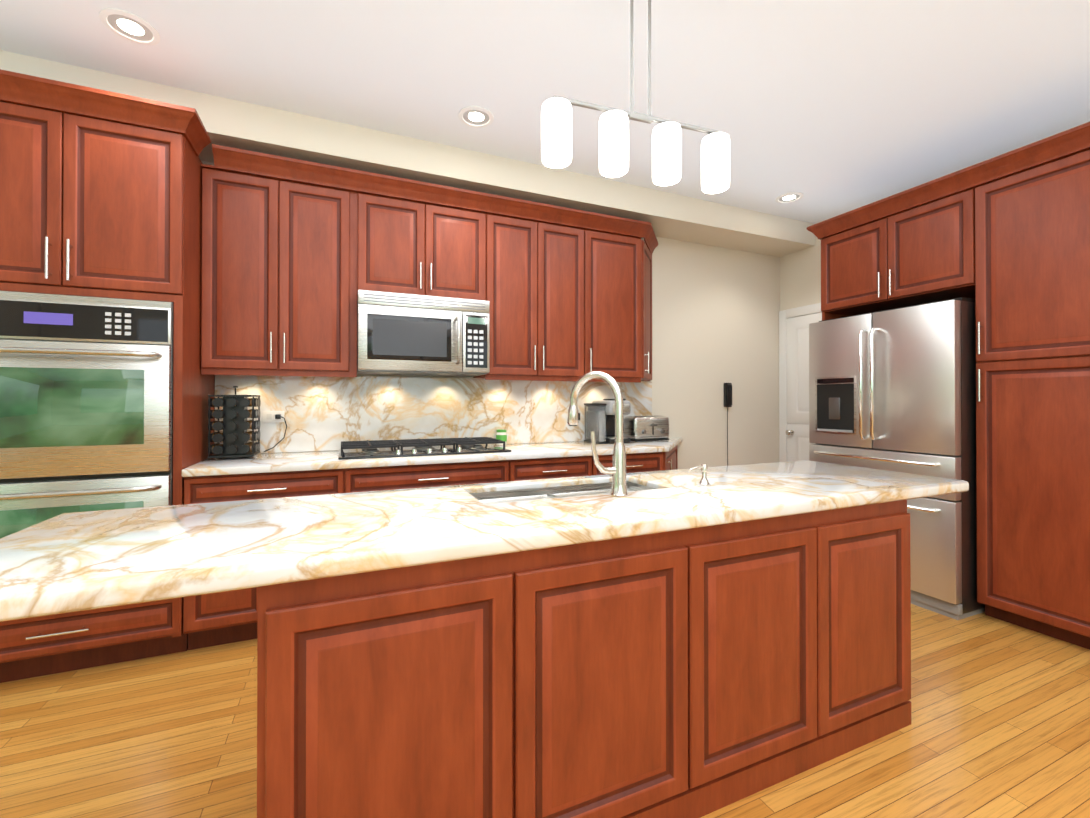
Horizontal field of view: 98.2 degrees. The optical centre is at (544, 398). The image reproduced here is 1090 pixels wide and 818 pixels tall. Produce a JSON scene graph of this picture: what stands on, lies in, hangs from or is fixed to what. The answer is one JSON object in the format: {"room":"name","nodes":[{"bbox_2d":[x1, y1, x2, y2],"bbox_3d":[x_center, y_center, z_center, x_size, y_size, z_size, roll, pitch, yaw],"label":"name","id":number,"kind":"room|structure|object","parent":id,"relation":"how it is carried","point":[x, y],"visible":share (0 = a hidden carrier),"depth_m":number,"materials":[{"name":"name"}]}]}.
{"room":"kitchen","nodes":[
{"label":"kitchen","id":0,"kind":"room"},
{"bbox_2d":[201,161,779,468],"bbox_3d":[-1.155,-0.178,3.239,7.750,2.860,0.100,0,0,-23],"label":"wall","id":1,"kind":"structure","parent":0,"point":[715,318],"depth_m":4.36,"materials":[{"name":"beige paint"}]},
{"bbox_2d":[201,144,360,375],"bbox_3d":[-1.550,-0.746,2.832,0.778,1.189,0.338,0,0,-23],"label":"upper cabinet","id":2,"kind":"object","parent":1,"relation":"attached to","point":[297,255],"depth_m":2.66,"materials":[{"name":"brown wood"}]},
{"bbox_2d":[361,172,488,300],"bbox_3d":[-0.825,-0.986,3.145,0.800,0.704,0.338,0,0,-23],"label":"upper cabinet","id":3,"kind":"object","parent":1,"relation":"attached to","point":[417,239],"depth_m":2.98,"materials":[{"name":"brown wood"}]},
{"bbox_2d":[357,290,489,376],"bbox_3d":[-0.796,-0.394,3.074,0.794,0.474,0.469,0,0,-23],"label":"microwave","id":4,"kind":"object","parent":3,"relation":"attached to","point":[409,334],"visible":0.96,"depth_m":2.90,"materials":[{"name":"silver metal"}]},
{"bbox_2d":[215,375,651,450],"bbox_3d":[-0.528,0.099,3.440,3.138,0.486,0.020,0,0,-23],"label":"backsplash","id":5,"kind":"structure","parent":1,"relation":"attached to","point":[320,413],"depth_m":3.26,"materials":[{"name":"white stone"}]},
{"bbox_2d":[263,411,286,451],"bbox_3d":[-1.663,0.205,2.910,0.136,0.252,0.052,0,0,-23],"label":"electrical outlet","id":6,"kind":"object","parent":5,"relation":"attached to","point":[272,416],"visible":1,"depth_m":2.92,"materials":[{"name":"white paint"}]},
{"bbox_2d":[473,196,588,379],"bbox_3d":[-0.117,-0.742,3.448,0.742,1.189,0.338,0,0,-23],"label":"upper cabinet","id":7,"kind":"object","parent":1,"relation":"attached to","point":[539,253],"depth_m":3.29,"materials":[{"name":"brown wood"}]},
{"bbox_2d":[588,212,644,381],"bbox_3d":[0.453,-0.741,3.693,0.498,1.189,0.338,0,0,-23],"label":"upper cabinet","id":8,"kind":"object","parent":1,"relation":"attached to","point":[616,245],"depth_m":3.55,"materials":[{"name":"brown wood"}]},
{"bbox_2d":[629,380,649,382],"bbox_3d":[0.824,-0.740,3.863,0.318,1.189,0.318,0,0,-23],"label":"upper cabinet","id":9,"kind":"object","parent":1,"relation":"attached to","point":[639,381],"depth_m":3.64,"materials":[{"name":"brown wood"}]},
{"bbox_2d":[645,224,657,379],"bbox_3d":[0.831,-0.745,3.857,0.308,1.179,0.308,0,0,-23],"label":"upper cabinet","id":10,"kind":"object","parent":1,"relation":"attached to","point":[651,241],"depth_m":3.86,"materials":[{"name":"brown wood"}]},
{"bbox_2d":[724,383,731,465],"bbox_3d":[1.708,0.494,4.381,0.087,1.272,0.052,0,0,-23],"label":"phone","id":11,"kind":"object","parent":1,"relation":"attached to","point":[727,395],"visible":0.92,"depth_m":4.37,"materials":[{"name":"black plastic"}]},
{"bbox_2d":[0,604,1089,817],"bbox_3d":[0.059,1.286,0.406,7.750,0.100,6.250,0,0,-23],"label":"floor","id":12,"kind":"structure","parent":0,"point":[999,727],"depth_m":1.71,"materials":[{"name":"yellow wood"}]},
{"bbox_2d":[0,69,214,682],"bbox_3d":[-2.207,-0.058,2.354,0.920,2.610,0.690,0,0,-23],"label":"tall cabinet","id":13,"kind":"object","parent":12,"relation":"on","point":[101,193],"visible":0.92,"depth_m":2.15,"materials":[{"name":"brown wood"}]},
{"bbox_2d":[0,291,173,538],"bbox_3d":[-2.217,0.229,2.297,0.782,1.361,0.687,0,0,-23],"label":"wall oven","id":14,"kind":"object","parent":13,"relation":"in","point":[86,403],"visible":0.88,"depth_m":2.08,"materials":[{"name":"silver metal"}]},
{"bbox_2d":[183,471,348,649],"bbox_3d":[-1.524,0.813,2.676,0.708,0.870,0.628,0,0,-23],"label":"base cabinet","id":15,"kind":"object","parent":12,"relation":"on","point":[220,618],"depth_m":2.35,"materials":[{"name":"brown wood"}]},
{"bbox_2d":[181,437,681,478],"bbox_3d":[-0.248,0.360,3.211,3.472,0.038,0.658,0,0,-23],"label":"countertop","id":16,"kind":"structure","parent":15,"relation":"on","point":[268,462],"depth_m":2.71,"materials":[{"name":"white stone"}]},
{"bbox_2d":[208,386,260,458],"bbox_3d":[-1.765,0.134,2.692,0.224,0.408,0.224,0,0,-23],"label":"spice rack","id":17,"kind":"object","parent":16,"relation":"on","point":[234,425],"visible":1,"depth_m":2.62,"materials":[{"name":"black plastic"}]},
{"bbox_2d":[338,437,510,459],"bbox_3d":[-0.771,0.307,3.012,1.000,0.064,0.515,0,0,-23],"label":"cooktop","id":18,"kind":"object","parent":16,"relation":"in","point":[396,448],"visible":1,"depth_m":2.92,"materials":[{"name":"black metal"}]},
{"bbox_2d":[496,429,506,444],"bbox_3d":[-0.319,0.286,3.454,0.080,0.111,0.080,0,0,-23],"label":"jar","id":19,"kind":"object","parent":16,"relation":"on","point":[501,434],"visible":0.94,"depth_m":3.42,"materials":[{"name":"green glass"}]},
{"bbox_2d":[584,399,630,443],"bbox_3d":[0.482,0.174,3.667,0.259,0.338,0.303,0,0,-23],"label":"coffee maker","id":20,"kind":"object","parent":16,"relation":"on","point":[600,418],"visible":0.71,"depth_m":3.57,"materials":[{"name":"silver plastic"}]},
{"bbox_2d":[624,416,668,440],"bbox_3d":[0.838,0.246,3.866,0.350,0.196,0.197,0,0,-23],"label":"toaster","id":21,"kind":"object","parent":16,"relation":"on","point":[646,428],"visible":0.98,"depth_m":3.79,"materials":[{"name":"silver metal"}]},
{"bbox_2d":[349,459,512,492],"bbox_3d":[-0.769,0.815,3.001,0.935,0.870,0.628,0,0,-23],"label":"base cabinet","id":22,"kind":"object","parent":12,"relation":"on","point":[362,479],"depth_m":2.71,"materials":[{"name":"brown wood"}]},
{"bbox_2d":[513,455,596,480],"bbox_3d":[-0.073,0.816,3.300,0.580,0.870,0.628,0,0,-23],"label":"base cabinet","id":23,"kind":"object","parent":12,"relation":"on","point":[523,469],"depth_m":3.02,"materials":[{"name":"brown wood"}]},
{"bbox_2d":[257,504,910,817],"bbox_3d":[0.278,0.812,1.678,2.155,0.861,0.670,0,0,-23],"label":"kitchen island","id":24,"kind":"object","parent":12,"relation":"on","point":[670,644],"depth_m":1.25,"materials":[{"name":"brown wood"}]},
{"bbox_2d":[0,460,968,621],"bbox_3d":[0.157,0.359,1.639,3.080,0.052,0.730,0,0,-23],"label":"island countertop","id":25,"kind":"structure","parent":24,"relation":"on","point":[88,560],"depth_m":1.22,"materials":[{"name":"white stone"}]},
{"bbox_2d":[476,484,635,503],"bbox_3d":[0.089,0.463,1.745,0.780,0.180,0.329,0,0,-23],"label":"sink","id":26,"kind":"object","parent":25,"relation":"in","point":[567,491],"depth_m":1.87,"materials":[{"name":"silver metal"}]},
{"bbox_2d":[567,371,627,496],"bbox_3d":[0.183,0.117,1.681,0.142,0.429,0.236,0,0,-23],"label":"faucet","id":27,"kind":"object","parent":25,"relation":"on","point":[617,470],"visible":1,"depth_m":1.60,"materials":[{"name":"silver metal"}]},
{"bbox_2d":[689,464,709,484],"bbox_3d":[0.587,0.293,1.808,0.096,0.079,0.040,0,0,-23],"label":"soap dispenser","id":28,"kind":"object","parent":25,"relation":"on","point":[703,480],"visible":1,"depth_m":1.81,"materials":[{"name":"silver metal"}]},
{"bbox_2d":[597,451,668,474],"bbox_3d":[0.457,0.818,3.528,0.575,0.870,0.628,0,0,-23],"label":"base cabinet","id":29,"kind":"object","parent":12,"relation":"on","point":[659,462],"depth_m":3.29,"materials":[{"name":"brown wood"}]},
{"bbox_2d":[669,451,677,469],"bbox_3d":[0.997,0.819,3.771,0.608,0.870,0.608,0,0,-23],"label":"base cabinet","id":30,"kind":"object","parent":12,"relation":"on","point":[673,455],"depth_m":3.85,"materials":[{"name":"brown wood"}]},
{"bbox_2d":[809,297,984,619],"bbox_3d":[2.460,0.340,3.197,0.899,1.822,0.898,0,0,-23],"label":"refrigerator","id":31,"kind":"object","parent":12,"relation":"on","point":[894,389],"visible":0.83,"depth_m":2.81,"materials":[{"name":"silver metal"}]},
{"bbox_2d":[967,122,1089,649],"bbox_3d":[2.878,-0.030,2.550,0.678,2.556,0.600,0,0,-23],"label":"tall cabinet","id":32,"kind":"object","parent":12,"relation":"on","point":[1003,240],"depth_m":2.46,"materials":[{"name":"brown wood"}]},
{"bbox_2d":[0,0,1089,223],"bbox_3d":[0.059,-1.674,0.422,7.750,0.100,6.250,0,0,-23],"label":"ceiling","id":33,"kind":"structure","parent":0,"point":[828,109],"depth_m":2.33,"materials":[{"name":"white paint"}]},
{"bbox_2d":[99,8,159,45],"bbox_3d":[-1.802,-1.610,2.054,0.200,0.009,0.200,0,0,-23],"label":"recessed light","id":34,"kind":"object","parent":33,"relation":"in","point":[129,26],"visible":1,"depth_m":2.05,"materials":[{"name":"white paint"}]},
{"bbox_2d":[0,50,814,256],"bbox_3d":[-1.060,-1.510,3.026,7.550,0.200,0.380,0,0,-23],"label":"soffit beam","id":35,"kind":"structure","parent":33,"relation":"attached to","point":[227,122],"depth_m":3.00,"materials":[{"name":"beige paint"}]},
{"bbox_2d":[458,106,493,127],"bbox_3d":[-0.394,-1.606,2.703,0.200,0.009,0.200,0,0,-23],"label":"recessed light","id":36,"kind":"object","parent":33,"relation":"in","point":[476,116],"visible":1,"depth_m":2.70,"materials":[{"name":"white paint"}]},
{"bbox_2d":[541,0,729,193],"bbox_3d":[0.343,-1.206,1.696,0.744,0.818,0.110,0,0,-18],"label":"pendant light","id":37,"kind":"object","parent":33,"relation":"hanging from","point":[556,131],"visible":1,"depth_m":1.68,"materials":[{"name":"white glass"}]},
{"bbox_2d":[775,192,802,202],"bbox_3d":[1.953,-1.601,3.777,0.200,0.009,0.200,0,0,-23],"label":"recessed light","id":38,"kind":"object","parent":33,"relation":"in","point":[789,197],"visible":1,"depth_m":3.77,"materials":[{"name":"white paint"}]},
{"bbox_2d":[780,121,1089,318],"bbox_3d":[3.573,-0.186,1.925,0.100,2.860,6.050,0,0,-23],"label":"wall","id":39,"kind":"structure","parent":0,"point":[800,278],"depth_m":4.46,"materials":[{"name":"beige paint"}]},
{"bbox_2d":[779,303,821,461],"bbox_3d":[2.504,0.197,4.253,0.020,2.120,0.916,0,0,-23],"label":"door frame","id":40,"kind":"structure","parent":39,"relation":"attached to","point":[784,315],"depth_m":4.62,"materials":[{"name":"white paint"}]},
{"bbox_2d":[786,312,821,461],"bbox_3d":[2.469,0.237,4.240,0.090,2.024,0.744,0,0,-23],"label":"door","id":41,"kind":"structure","parent":39,"relation":"in","point":[797,362],"depth_m":4.48,"materials":[{"name":"white paint"}]},
{"bbox_2d":[815,170,970,317],"bbox_3d":[2.573,-0.976,3.265,0.678,0.656,0.946,0,0,-23],"label":"upper cabinet","id":42,"kind":"object","parent":39,"relation":"attached to","point":[912,247],"depth_m":3.07,"materials":[{"name":"brown wood"}]}
]}

